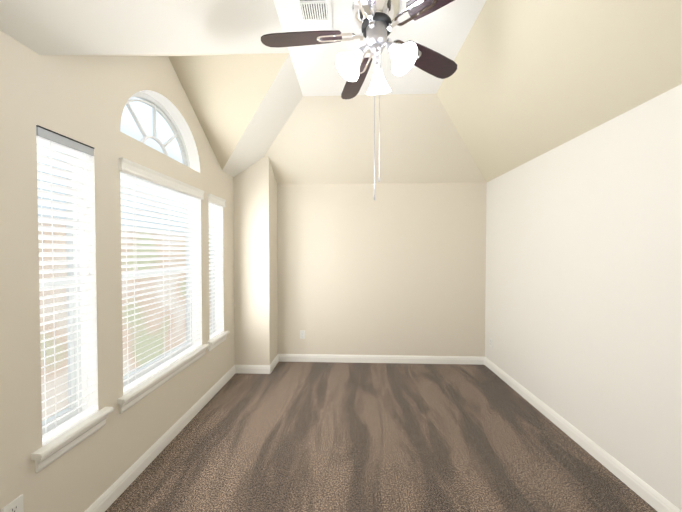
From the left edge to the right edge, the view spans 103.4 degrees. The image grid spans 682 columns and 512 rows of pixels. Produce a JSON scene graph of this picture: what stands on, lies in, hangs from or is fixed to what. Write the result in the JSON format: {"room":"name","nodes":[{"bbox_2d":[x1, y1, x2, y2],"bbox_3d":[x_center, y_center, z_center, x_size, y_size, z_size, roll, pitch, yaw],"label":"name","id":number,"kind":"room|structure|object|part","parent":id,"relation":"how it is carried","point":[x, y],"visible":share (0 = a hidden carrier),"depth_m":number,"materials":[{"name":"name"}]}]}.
{"room":"empty bedroom","nodes":[
{"label":"empty bedroom","id":0,"kind":"room"},
{"bbox_2d":[0,30,234,511],"bbox_3d":[-1.460,-0.041,1.609,0.140,3.060,4.495,0,1,2],"label":"wall","id":1,"kind":"structure","parent":0,"point":[83,99],"depth_m":1.53,"materials":[{"name":"beige paint"}]},
{"bbox_2d":[2,494,23,511],"bbox_3d":[-1.402,1.105,1.153,0.009,0.114,0.070,0,1,2],"label":"electrical outlet","id":2,"kind":"object","parent":1,"relation":"attached to","point":[15,505],"visible":1,"depth_m":1.16,"materials":[{"name":"white plastic"}]},
{"bbox_2d":[38,150,81,433],"bbox_3d":[-1.510,0.143,1.396,0.045,1.500,0.280,0,1,2],"label":"window","id":3,"kind":"structure","parent":1,"relation":"in","point":[73,375],"depth_m":1.50,"materials":[{"name":"white plastic"}]},
{"bbox_2d":[36,125,96,444],"bbox_3d":[-1.419,0.142,1.393,0.070,1.497,0.272,0,1,2],"label":"window blind","id":4,"kind":"object","parent":3,"relation":"attached to","point":[50,139],"visible":0.9,"depth_m":1.38,"materials":[{"name":"white plastic"}]},
{"bbox_2d":[31,407,113,472],"bbox_3d":[-1.420,0.943,1.406,0.145,0.100,0.370,0,1,2],"label":"window sill","id":5,"kind":"structure","parent":1,"relation":"attached to","point":[47,454],"depth_m":1.36,"materials":[{"name":"white wood"}]},
{"bbox_2d":[122,91,189,166],"bbox_3d":[-1.484,-1.015,2.140,0.042,0.450,0.900,0,1,2],"label":"arched window","id":6,"kind":"structure","parent":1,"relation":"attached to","point":[157,106],"depth_m":2.16,"materials":[{"name":"white plastic"}]},
{"bbox_2d":[121,177,192,385],"bbox_3d":[-1.482,0.130,2.160,0.045,1.500,0.910,0,1,2],"label":"window","id":7,"kind":"structure","parent":1,"relation":"in","point":[144,366],"depth_m":2.29,"materials":[{"name":"white plastic"}]},
{"bbox_2d":[120,173,201,394],"bbox_3d":[-1.391,0.130,2.157,0.068,1.496,0.902,0,1,2],"label":"window blind","id":8,"kind":"object","parent":7,"relation":"attached to","point":[161,367],"visible":0.73,"depth_m":2.03,"materials":[{"name":"white plastic"}]},
{"bbox_2d":[118,158,203,199],"bbox_3d":[-1.361,-0.579,2.144,0.042,0.082,0.934,0,1,2],"label":"window valance","id":9,"kind":"object","parent":8,"relation":"attached to","point":[131,168],"visible":0.96,"depth_m":1.98,"materials":[{"name":"white"}]},
{"bbox_2d":[84,365,235,511],"bbox_3d":[-1.389,1.441,1.443,0.015,0.102,3.840,0,1,2],"label":"baseboard","id":10,"kind":"structure","parent":1,"relation":"attached to","point":[123,482],"depth_m":1.95,"materials":[{"name":"white wood"}]},
{"bbox_2d":[117,344,209,413],"bbox_3d":[-1.392,0.929,2.171,0.145,0.100,1.000,0,1,2],"label":"window sill","id":11,"kind":"structure","parent":1,"relation":"attached to","point":[129,399],"depth_m":1.98,"materials":[{"name":"white wood"}]},
{"bbox_2d":[209,203,215,334],"bbox_3d":[-1.455,0.117,2.910,0.045,1.500,0.310,0,1,2],"label":"window","id":12,"kind":"structure","parent":1,"relation":"in","point":[213,309],"depth_m":3.03,"materials":[{"name":"white plastic"}]},
{"bbox_2d":[208,202,222,339],"bbox_3d":[-1.364,0.117,2.906,0.068,1.496,0.302,0,1,2],"label":"window blind","id":13,"kind":"object","parent":12,"relation":"attached to","point":[211,225],"visible":0.71,"depth_m":2.93,"materials":[{"name":"white plastic"}]},
{"bbox_2d":[208,194,225,206],"bbox_3d":[-1.333,-0.592,2.893,0.042,0.082,0.334,0,1,2],"label":"window valance","id":14,"kind":"object","parent":13,"relation":"attached to","point":[215,200],"visible":0.92,"depth_m":2.86,"materials":[{"name":"white"}]},
{"bbox_2d":[207,331,229,350],"bbox_3d":[-1.365,0.916,2.920,0.145,0.100,0.400,0,1,2],"label":"window sill","id":15,"kind":"structure","parent":1,"relation":"attached to","point":[217,340],"depth_m":2.87,"materials":[{"name":"white wood"}]},
{"bbox_2d":[233,157,277,364],"bbox_3d":[-1.110,0.056,3.529,0.460,2.800,0.395,0,1,2],"label":"wall","id":16,"kind":"structure","parent":0,"point":[255,272],"depth_m":3.34,"materials":[{"name":"beige paint"}]},
{"bbox_2d":[236,365,271,373],"bbox_3d":[-1.084,1.408,3.346,0.425,0.102,0.015,0,1,2],"label":"baseboard","id":17,"kind":"structure","parent":16,"relation":"attached to","point":[247,369],"depth_m":3.34,"materials":[{"name":"white wood"}]},
{"bbox_2d":[268,354,279,370],"bbox_3d":[-0.874,1.405,3.526,0.015,0.102,0.360,0,1,2],"label":"baseboard","id":18,"kind":"structure","parent":16,"relation":"attached to","point":[277,359],"depth_m":3.55,"materials":[{"name":"white wood"}]},
{"bbox_2d":[0,0,681,184],"bbox_3d":[0.230,-1.285,1.526,3.294,0.690,4.250,0,1,2],"label":"ceiling","id":19,"kind":"structure","parent":0,"point":[527,81],"depth_m":2.04,"materials":[{"name":"beige paint"}]},
{"bbox_2d":[296,0,332,30],"bbox_3d":[-0.170,-1.567,1.687,0.210,0.010,0.408,0,1,2],"label":"ceiling vent","id":20,"kind":"object","parent":19,"relation":"in","point":[315,15],"visible":0.98,"depth_m":1.75,"materials":[{"name":"white metal"}]},
{"bbox_2d":[261,0,456,199],"bbox_3d":[0.152,-0.941,1.517,1.227,1.262,1.263,0,1,2],"label":"ceiling fan","id":21,"kind":"object","parent":19,"relation":"hanging from","point":[376,21],"visible":1,"depth_m":1.48,"materials":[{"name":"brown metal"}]},
{"bbox_3d":[-0.227,-1.240,1.542,0.467,0.034,0.141,0,1,2],"label":"blade","id":22,"kind":"part","parent":21,"relation":"part of","materials":[{"name":"brown wood"}]},
{"bbox_3d":[0.101,-1.246,1.915,0.214,0.034,0.461,0,1,2],"label":"blade","id":23,"kind":"part","parent":21,"relation":"part of","materials":[{"name":"brown wood"}]},
{"bbox_3d":[0.031,-1.232,1.110,0.252,0.034,0.450,0,1,2],"label":"blade","id":24,"kind":"part","parent":21,"relation":"part of","materials":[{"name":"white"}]},
{"bbox_3d":[0.518,-1.234,1.223,0.402,0.034,0.349,0,1,2],"label":"blade","id":25,"kind":"part","parent":21,"relation":"part of","materials":[{"name":"brown wood"}]},
{"bbox_3d":[0.562,-1.243,1.717,0.422,0.034,0.320,0,1,2],"label":"blade","id":26,"kind":"part","parent":21,"relation":"part of","materials":[{"name":"brown wood"}]},
{"bbox_2d":[105,362,656,511],"bbox_3d":[0.234,1.515,1.574,3.530,0.050,4.495,0,1,2],"label":"floor","id":27,"kind":"structure","parent":0,"point":[334,437],"depth_m":2.03,"materials":[{"name":"carpet"}]},
{"bbox_2d":[277,183,486,356],"bbox_3d":[0.313,0.212,3.728,3.530,2.480,0.140,0,1,2],"label":"wall","id":28,"kind":"structure","parent":0,"point":[395,269],"depth_m":3.65,"materials":[{"name":"beige paint"}]},
{"bbox_2d":[300,330,304,338],"bbox_3d":[-0.531,1.081,3.699,0.070,0.114,0.009,0,1,2],"label":"electrical outlet","id":29,"kind":"object","parent":28,"relation":"attached to","point":[302,334],"visible":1,"depth_m":3.70,"materials":[{"name":"white plastic"}]},
{"bbox_2d":[280,354,483,364],"bbox_3d":[0.510,1.403,3.664,2.770,0.102,0.015,0,1,2],"label":"baseboard","id":30,"kind":"structure","parent":28,"relation":"attached to","point":[283,357],"depth_m":3.66,"materials":[{"name":"white wood"}]},
{"bbox_2d":[485,84,681,510],"bbox_3d":[1.928,0.251,1.491,0.140,2.480,4.495,0,1,2],"label":"wall","id":31,"kind":"structure","parent":0,"point":[583,314],"depth_m":1.92,"materials":[{"name":"white paint"}]},
{"bbox_2d":[484,357,681,511],"bbox_3d":[1.851,1.440,1.514,0.015,0.102,4.215,0,1,2],"label":"baseboard","id":32,"kind":"structure","parent":31,"relation":"attached to","point":[637,485],"depth_m":1.97,"materials":[{"name":"white wood"}]},
{"label":"outside","id":33,"kind":"structure","parent":0,"visible":0},
{"bbox_2d":[37,97,210,420],"bbox_3d":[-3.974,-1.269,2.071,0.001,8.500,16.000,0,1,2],"label":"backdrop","id":34,"kind":"structure","parent":33,"point":[144,119],"depth_m":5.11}
]}

